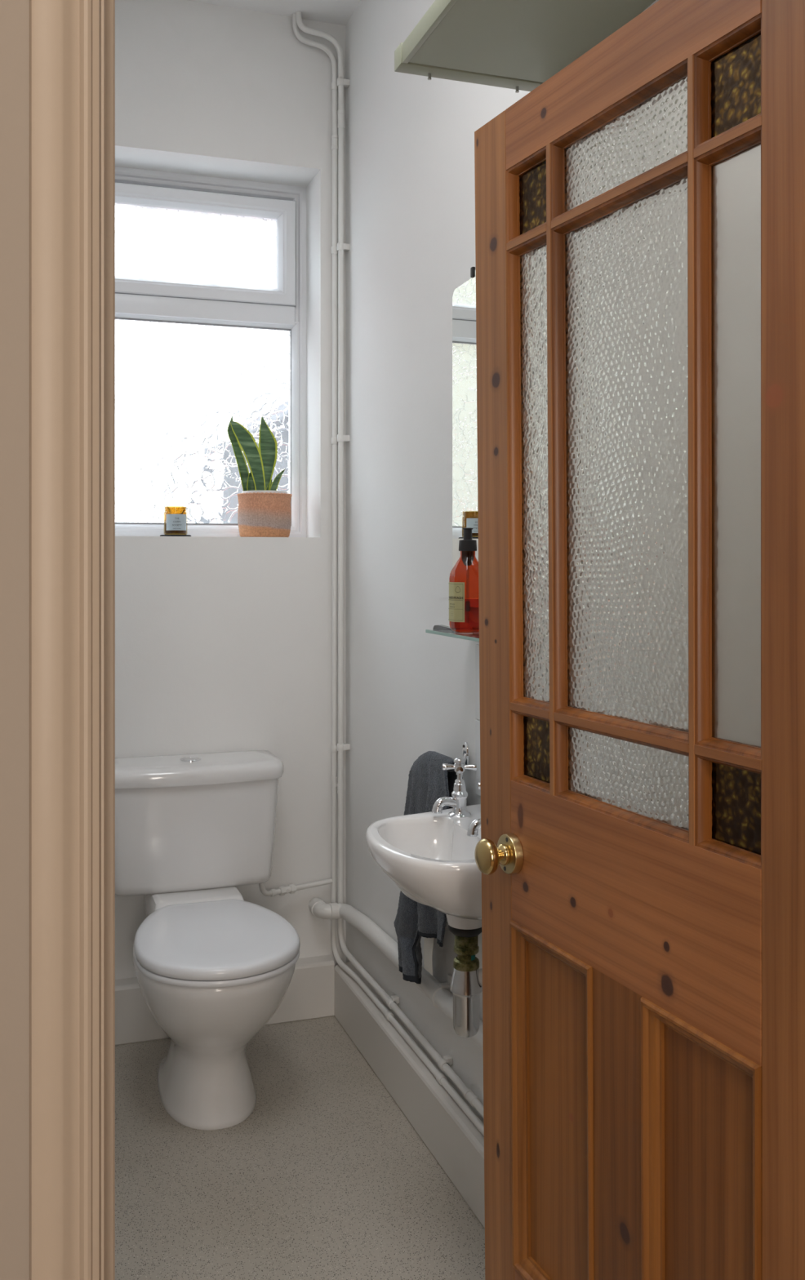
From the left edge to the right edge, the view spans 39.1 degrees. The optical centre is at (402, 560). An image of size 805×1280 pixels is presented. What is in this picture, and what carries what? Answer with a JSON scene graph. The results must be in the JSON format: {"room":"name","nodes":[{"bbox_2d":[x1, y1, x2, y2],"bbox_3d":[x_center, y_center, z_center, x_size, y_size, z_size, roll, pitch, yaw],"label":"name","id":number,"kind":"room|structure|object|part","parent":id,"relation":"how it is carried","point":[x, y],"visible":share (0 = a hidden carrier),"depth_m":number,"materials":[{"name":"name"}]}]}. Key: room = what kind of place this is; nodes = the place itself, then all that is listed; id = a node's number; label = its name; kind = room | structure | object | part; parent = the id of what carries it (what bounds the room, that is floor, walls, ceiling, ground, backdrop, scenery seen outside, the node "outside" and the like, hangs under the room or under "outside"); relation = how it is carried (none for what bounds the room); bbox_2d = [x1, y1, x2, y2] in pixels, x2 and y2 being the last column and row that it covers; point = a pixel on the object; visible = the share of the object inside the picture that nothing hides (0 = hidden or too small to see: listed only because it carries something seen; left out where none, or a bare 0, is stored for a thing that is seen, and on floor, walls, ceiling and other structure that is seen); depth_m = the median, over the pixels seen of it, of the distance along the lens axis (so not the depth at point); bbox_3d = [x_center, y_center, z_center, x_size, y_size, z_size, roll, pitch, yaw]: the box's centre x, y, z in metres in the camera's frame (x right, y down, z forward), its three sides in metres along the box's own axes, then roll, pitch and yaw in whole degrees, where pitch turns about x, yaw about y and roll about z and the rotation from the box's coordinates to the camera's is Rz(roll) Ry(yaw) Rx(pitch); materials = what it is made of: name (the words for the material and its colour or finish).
{"room":"hallway","nodes":[
{"label":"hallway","id":0,"kind":"room"},
{"bbox_2d":[0,0,29,1279],"bbox_3d":[-0.164,-0.133,0.786,2.400,2.965,0.120,0,0,-19],"label":"wall","id":1,"kind":"structure","parent":0,"point":[14,14],"depth_m":0.70,"materials":[{"name":"beige paint"}]},
{"bbox_2d":[29,0,115,1279],"bbox_3d":[-0.219,0.347,0.752,0.054,2.005,0.149,0,0,-19],"label":"door frame","id":2,"kind":"structure","parent":1,"relation":"attached to","point":[72,42],"depth_m":0.68,"materials":[{"name":"beige paint"}]},
{"bbox_2d":[474,0,804,1279],"bbox_3d":[0.248,0.351,1.367,0.108,1.973,0.692,0,0,-24],"label":"door","id":3,"kind":"structure","parent":1,"relation":"in","point":[639,855],"depth_m":1.32,"materials":[{"name":"brown wood"}]},
{"bbox_3d":[0.125,0.411,1.581,0.044,0.049,0.049,0,0,-24],"label":"knob","id":4,"kind":"part","parent":3,"relation":"part of","materials":[{"name":"gold metal"}]},
{"bbox_3d":[0.275,1.167,1.379,0.036,0.341,0.509,0,0,-23],"label":"rail","id":5,"kind":"part","parent":3,"relation":"part of","materials":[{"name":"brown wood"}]},
{"bbox_3d":[0.176,-0.498,1.556,0.018,0.103,0.106,0,0,-25],"label":"moulding","id":6,"kind":"part","parent":3,"relation":"part of","materials":[{"name":"brown wood"}]},
{"bbox_3d":[0.179,-0.118,1.557,0.022,0.637,0.106,0,0,-24],"label":"moulding","id":7,"kind":"part","parent":3,"relation":"part of","materials":[{"name":"brown wood"}]},
{"bbox_3d":[0.182,0.260,1.558,0.018,0.100,0.106,0,0,-24],"label":"moulding","id":8,"kind":"part","parent":3,"relation":"part of","materials":[{"name":"brown wood"}]},
{"bbox_3d":[0.186,-0.498,1.560,0.006,0.099,0.102,0,0,-25],"label":"pane","id":9,"kind":"part","parent":3,"relation":"part of","materials":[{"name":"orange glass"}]},
{"bbox_3d":[0.188,-0.118,1.561,0.011,0.633,0.102,0,0,-24],"label":"pane","id":10,"kind":"part","parent":3,"relation":"part of","materials":[{"name":"clear glass"}]},
{"bbox_3d":[0.191,0.260,1.562,0.006,0.096,0.102,0,0,-24],"label":"pane","id":11,"kind":"part","parent":3,"relation":"part of","materials":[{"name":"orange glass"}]},
{"bbox_3d":[0.202,0.752,1.513,0.025,0.490,0.204,0,0,-24],"label":"panel moulding","id":12,"kind":"part","parent":3,"relation":"part of","materials":[{"name":"brown wood"}]},
{"bbox_3d":[0.212,0.752,1.517,0.011,0.488,0.202,0,0,-24],"label":"panel","id":13,"kind":"part","parent":3,"relation":"part of","materials":[{"name":"brown wood"}]},
{"bbox_3d":[0.262,-0.498,1.372,0.017,0.103,0.279,0,0,-25],"label":"moulding","id":14,"kind":"part","parent":3,"relation":"part of","materials":[{"name":"brown wood"}]},
{"bbox_3d":[0.263,-0.118,1.372,0.021,0.637,0.278,0,0,-24],"label":"moulding","id":15,"kind":"part","parent":3,"relation":"part of","materials":[{"name":"brown wood"}]},
{"bbox_3d":[0.265,0.260,1.373,0.017,0.100,0.278,0,0,-24],"label":"moulding","id":16,"kind":"part","parent":3,"relation":"part of","materials":[{"name":"brown wood"}]},
{"bbox_3d":[0.270,-0.498,1.376,0.007,0.099,0.275,0,0,-25],"label":"pane","id":17,"kind":"part","parent":3,"relation":"part of","materials":[{"name":"clear glass"}]},
{"bbox_3d":[0.271,-0.118,1.376,0.010,0.633,0.274,0,0,-24],"label":"pane","id":18,"kind":"part","parent":3,"relation":"part of","materials":[{"name":"clear glass"}]},
{"bbox_3d":[0.274,0.260,1.377,0.007,0.096,0.275,0,0,-24],"label":"pane","id":19,"kind":"part","parent":3,"relation":"part of","materials":[{"name":"clear glass"}]},
{"bbox_3d":[0.267,-0.593,1.375,0.034,0.085,0.509,0,0,-25],"label":"rail","id":20,"kind":"part","parent":3,"relation":"part of","materials":[{"name":"brown wood"}]},
{"bbox_3d":[0.272,0.408,1.377,0.035,0.197,0.508,0,0,-24],"label":"lock rail","id":21,"kind":"part","parent":3,"relation":"part of","materials":[{"name":"brown wood"}]},
{"bbox_3d":[0.325,0.752,1.232,0.022,0.490,0.200,0,0,-24],"label":"panel moulding","id":22,"kind":"part","parent":3,"relation":"part of","materials":[{"name":"brown wood"}]},
{"bbox_3d":[0.335,0.752,1.236,0.009,0.488,0.198,0,0,-24],"label":"panel","id":23,"kind":"part","parent":3,"relation":"part of","materials":[{"name":"brown wood"}]},
{"bbox_3d":[0.346,-0.498,1.189,0.018,0.103,0.104,0,0,-24],"label":"moulding","id":24,"kind":"part","parent":3,"relation":"part of","materials":[{"name":"brown wood"}]},
{"bbox_3d":[0.346,-0.118,1.190,0.018,0.637,0.104,0,0,-24],"label":"moulding","id":25,"kind":"part","parent":3,"relation":"part of","materials":[{"name":"brown wood"}]},
{"bbox_3d":[0.347,0.260,1.190,0.017,0.100,0.104,0,0,-24],"label":"moulding","id":26,"kind":"part","parent":3,"relation":"part of","materials":[{"name":"brown wood"}]},
{"bbox_3d":[0.355,-0.498,1.194,0.005,0.099,0.101,0,0,-25],"label":"pane","id":27,"kind":"part","parent":3,"relation":"part of","materials":[{"name":"orange glass"}]},
{"bbox_3d":[0.356,-0.118,1.194,0.006,0.633,0.100,0,0,-24],"label":"pane","id":28,"kind":"part","parent":3,"relation":"part of","materials":[{"name":"clear glass"}]},
{"bbox_3d":[0.356,0.260,1.194,0.005,0.096,0.100,0,0,-24],"label":"pane","id":29,"kind":"part","parent":3,"relation":"part of","materials":[{"name":"orange glass"}]},
{"bbox_2d":[115,0,345,979],"bbox_3d":[-0.691,-0.133,3.386,1.007,2.965,0.265,0,0,-19],"label":"wall","id":30,"kind":"structure","parent":0,"point":[223,644],"depth_m":3.33,"materials":[{"name":"white paint"}]},
{"bbox_2d":[160,534,191,536],"bbox_3d":[-0.663,-0.073,3.316,0.090,0.006,0.090,0,0,-19],"label":"coaster","id":31,"kind":"object","parent":30,"relation":"on","point":[161,535],"visible":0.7,"depth_m":3.28,"materials":[{"name":"grey fabric"}]},
{"bbox_2d":[164,506,186,534],"bbox_3d":[-0.663,-0.117,3.316,0.067,0.082,0.068,0,0,-19],"label":"candle jar","id":32,"kind":"object","parent":31,"relation":"on","point":[175,517],"visible":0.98,"depth_m":3.29,"materials":[{"name":"orange glass"}]},
{"bbox_2d":[115,166,306,537],"bbox_3d":[-0.707,-0.622,3.452,0.847,1.111,0.074,0,0,-19],"label":"window","id":33,"kind":"structure","parent":30,"relation":"in","point":[211,272],"depth_m":3.48,"materials":[{"name":"white plastic"}]},
{"bbox_3d":[-0.707,-0.961,3.449,0.669,0.226,0.004,0,0,-19],"label":"pane","id":34,"kind":"part","parent":33,"relation":"part of","materials":[{"name":"clear glass"}]},
{"bbox_3d":[-0.708,-0.420,3.455,0.767,0.632,0.004,0,0,-19],"label":"pane","id":35,"kind":"part","parent":33,"relation":"part of","materials":[{"name":"clear glass"}]},
{"bbox_3d":[-0.704,-0.961,3.441,0.769,0.326,0.052,0,0,-19],"label":"opening sash","id":36,"kind":"part","parent":33,"relation":"part of","materials":[{"name":"white plastic"}]},
{"bbox_2d":[115,955,334,1045],"bbox_3d":[-0.663,1.266,3.230,0.958,0.167,0.049,0,0,-19],"label":"baseboard","id":37,"kind":"structure","parent":30,"relation":"attached to","point":[310,993],"depth_m":3.32,"materials":[{"name":"wood"}]},
{"bbox_2d":[236,492,292,537],"bbox_3d":[-0.416,-0.136,3.428,0.165,0.132,0.165,0,0,-32],"label":"plant pot","id":38,"kind":"object","parent":30,"relation":"on","point":[262,514],"visible":0.99,"depth_m":3.36,"materials":[{"name":"ceramic"}]},
{"bbox_2d":[226,416,287,493],"bbox_3d":[-0.425,-0.256,3.415,0.136,0.363,0.167,0,0,33],"label":"snake plant","id":39,"kind":"object","parent":38,"relation":"in","point":[261,460],"visible":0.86,"depth_m":3.40,"materials":[{"name":"green plant"}]},
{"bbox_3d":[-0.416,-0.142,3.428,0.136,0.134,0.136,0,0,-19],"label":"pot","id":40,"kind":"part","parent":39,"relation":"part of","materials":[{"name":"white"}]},
{"bbox_2d":[187,0,360,25],"bbox_3d":[-0.196,-1.665,0.881,2.600,0.100,5.395,0,0,-19],"label":"ceiling","id":41,"kind":"structure","parent":0,"point":[333,11],"depth_m":3.31,"materials":[{"name":"white paint"}]},
{"bbox_2d":[115,1015,484,1279],"bbox_3d":[-0.280,1.400,2.187,1.207,0.100,2.870,0,0,-19],"label":"floor","id":42,"kind":"structure","parent":0,"point":[326,1177],"depth_m":2.46,"materials":[{"name":"plastic"}]},
{"bbox_2d":[115,750,300,1130],"bbox_3d":[-0.501,0.949,2.900,0.506,0.801,0.768,0,0,-19],"label":"toilet","id":43,"kind":"object","parent":42,"relation":"on","point":[213,966],"visible":1,"depth_m":2.88,"materials":[{"name":"white ceramic"}]},
{"bbox_3d":[-0.587,0.578,3.150,0.506,0.049,0.240,0,0,-19],"label":"cistern lid","id":44,"kind":"part","parent":43,"relation":"part of","materials":[{"name":"white ceramic"}]},
{"bbox_3d":[-0.456,0.943,2.768,0.387,0.018,0.487,0,0,-19],"label":"seat","id":45,"kind":"part","parent":43,"relation":"part of","materials":[{"name":"white plastic"}]},
{"bbox_3d":[-0.456,0.915,2.768,0.390,0.042,0.490,0,0,-19],"label":"lid","id":46,"kind":"part","parent":43,"relation":"part of","materials":[{"name":"white plastic"}]},
{"bbox_2d":[345,0,658,1119],"bbox_3d":[0.232,-0.133,2.432,0.120,2.965,2.738,0,0,-19],"label":"wall","id":47,"kind":"structure","parent":0,"point":[410,178],"depth_m":2.96,"materials":[{"name":"white paint"}]},
{"bbox_2d":[292,13,484,1136],"bbox_3d":[0.173,-0.220,2.327,0.140,2.830,2.290,0,0,-22],"label":"supply pipe","id":48,"kind":"object","parent":47,"relation":"attached to","point":[442,1079],"visible":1,"depth_m":3.38,"materials":[{"name":"white metal"}]},
{"bbox_2d":[259,878,332,896],"bbox_3d":[-0.315,0.934,3.317,0.245,0.074,0.031,0,0,-36],"label":"pipe","id":49,"kind":"object","parent":48,"relation":"attached to","point":[291,888],"visible":0.97,"depth_m":3.30,"materials":[{"name":"white paint"}]},
{"bbox_2d":[295,11,483,1117],"bbox_3d":[0.128,-0.236,2.301,0.162,2.799,2.270,0,0,-19],"label":"supply pipe","id":50,"kind":"object","parent":47,"relation":"attached to","point":[444,1062],"visible":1,"depth_m":3.37,"materials":[{"name":"white metal"}]},
{"bbox_2d":[308,897,483,1051],"bbox_3d":[0.112,0.998,2.414,0.118,0.109,2.096,0,0,-19],"label":"pipe","id":51,"kind":"object","parent":47,"relation":"attached to","point":[440,995],"visible":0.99,"depth_m":2.93,"materials":[{"name":"white paint"}]},
{"bbox_2d":[334,961,484,1227],"bbox_3d":[0.208,1.272,2.240,0.049,0.156,2.390,0,0,-19],"label":"baseboard","id":52,"kind":"structure","parent":47,"relation":"attached to","point":[451,1136],"depth_m":2.69,"materials":[{"name":"wood"}]},
{"bbox_2d":[365,804,481,929],"bbox_3d":[0.097,0.610,2.147,0.318,0.180,0.500,0,0,-19],"label":"basin","id":53,"kind":"object","parent":47,"relation":"attached to","point":[429,856],"visible":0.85,"depth_m":2.08,"materials":[{"name":"white ceramic"}]},
{"bbox_2d":[431,757,476,818],"bbox_3d":[0.106,0.461,2.306,0.085,0.120,0.060,0,0,-42],"label":"tap","id":54,"kind":"object","parent":53,"relation":"on","point":[458,800],"visible":1,"depth_m":2.30,"materials":[{"name":"silver metal"}]},
{"bbox_3d":[0.088,0.495,2.305,0.059,0.032,0.022,0,0,-19],"label":"spout","id":55,"kind":"part","parent":54,"relation":"part of","materials":[{"name":"silver metal"}]},
{"bbox_3d":[0.117,0.414,2.314,0.058,0.027,0.059,0,0,-42],"label":"cross handle","id":56,"kind":"part","parent":54,"relation":"part of","materials":[{"name":"silver metal"}]},
{"bbox_2d":[448,924,482,1037],"bbox_3d":[0.164,0.807,2.202,0.158,0.215,0.071,0,0,-19],"label":"trap","id":57,"kind":"object","parent":53,"relation":"attached to","point":[466,982],"visible":0.75,"depth_m":2.17,"materials":[{"name":"silver metal"}]},
{"bbox_2d":[448,924,481,937],"bbox_3d":[0.123,0.709,2.188,0.071,0.018,0.071,0,0,-19],"label":"washer","id":58,"kind":"object","parent":57,"relation":"in","point":[457,932],"depth_m":2.16,"materials":[{"name":"black"}]},
{"bbox_2d":[466,781,480,836],"bbox_3d":[0.166,0.461,2.115,0.085,0.120,0.060,0,0,-42],"label":"tap","id":59,"kind":"object","parent":53,"relation":"on","point":[473,829],"visible":0.24,"depth_m":2.10,"materials":[{"name":"silver metal"}]},
{"bbox_3d":[0.148,0.495,2.114,0.059,0.032,0.022,0,0,-19],"label":"spout","id":60,"kind":"part","parent":59,"relation":"part of","materials":[{"name":"silver metal"}]},
{"bbox_3d":[0.177,0.414,2.124,0.058,0.027,0.059,0,0,-42],"label":"cross handle","id":61,"kind":"part","parent":59,"relation":"part of","materials":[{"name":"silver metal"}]},
{"bbox_2d":[425,629,479,641],"bbox_3d":[0.168,0.154,2.267,0.107,0.025,0.420,0,0,-19],"label":"glass shelf","id":62,"kind":"object","parent":47,"relation":"attached to","point":[468,636],"visible":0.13,"depth_m":2.30,"materials":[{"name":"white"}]},
{"bbox_2d":[432,624,451,630],"bbox_3d":[0.090,0.143,2.428,0.052,0.010,0.016,0,0,40],"label":"shelf bracket","id":63,"kind":"object","parent":62,"relation":"on","point":[441,627],"visible":0.84,"depth_m":2.42,"materials":[{"name":"silver metal"}]},
{"bbox_2d":[448,527,479,632],"bbox_3d":[0.134,0.040,2.341,0.073,0.216,0.070,0,0,-19],"label":"soap bottle","id":64,"kind":"object","parent":62,"relation":"on","point":[464,607],"visible":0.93,"depth_m":2.31,"materials":[{"name":"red plastic"}]},
{"bbox_2d":[447,742,469,771],"bbox_3d":[0.111,0.434,2.511,0.057,0.068,0.173,0,0,-19],"label":"towel holder","id":65,"kind":"object","parent":47,"relation":"attached to","point":[465,750],"visible":0.38,"depth_m":2.49,"materials":[{"name":"silver metal"}]},
{"bbox_2d":[393,751,466,983],"bbox_3d":[0.046,0.705,2.587,0.086,0.558,0.392,0,0,-19],"label":"hand towel","id":66,"kind":"object","parent":65,"relation":"hanging from","point":[428,782],"visible":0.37,"depth_m":2.56,"materials":[{"name":"grey fabric"}]},
{"bbox_3d":[0.111,0.446,2.511,0.057,0.045,0.173,0,0,-19],"label":"rail","id":67,"kind":"part","parent":65,"relation":"part of","materials":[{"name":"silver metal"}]},
{"bbox_2d":[452,266,478,568],"bbox_3d":[0.173,-0.262,2.393,0.009,0.744,0.355,0,0,-20],"label":"mirror","id":68,"kind":"object","parent":47,"relation":"attached to","point":[464,435],"visible":0.23,"depth_m":2.50,"materials":[{"name":"white mirror"}]},
{"bbox_2d":[475,644,480,795],"bbox_3d":[0.258,0.341,2.159,0.007,0.322,0.606,0,0,-19],"label":"tiles","id":69,"kind":"structure","parent":47,"relation":"attached to","point":[477,778],"depth_m":2.43,"materials":[{"name":"white tile"}]},
{"bbox_2d":[394,0,655,93],"bbox_3d":[0.202,-0.885,1.861,0.306,0.047,0.450,0,0,-19],"label":"shelf","id":70,"kind":"object","parent":47,"relation":"attached to","point":[517,45],"visible":0.9,"depth_m":1.89,"materials":[{"name":"green paint"}]}
]}

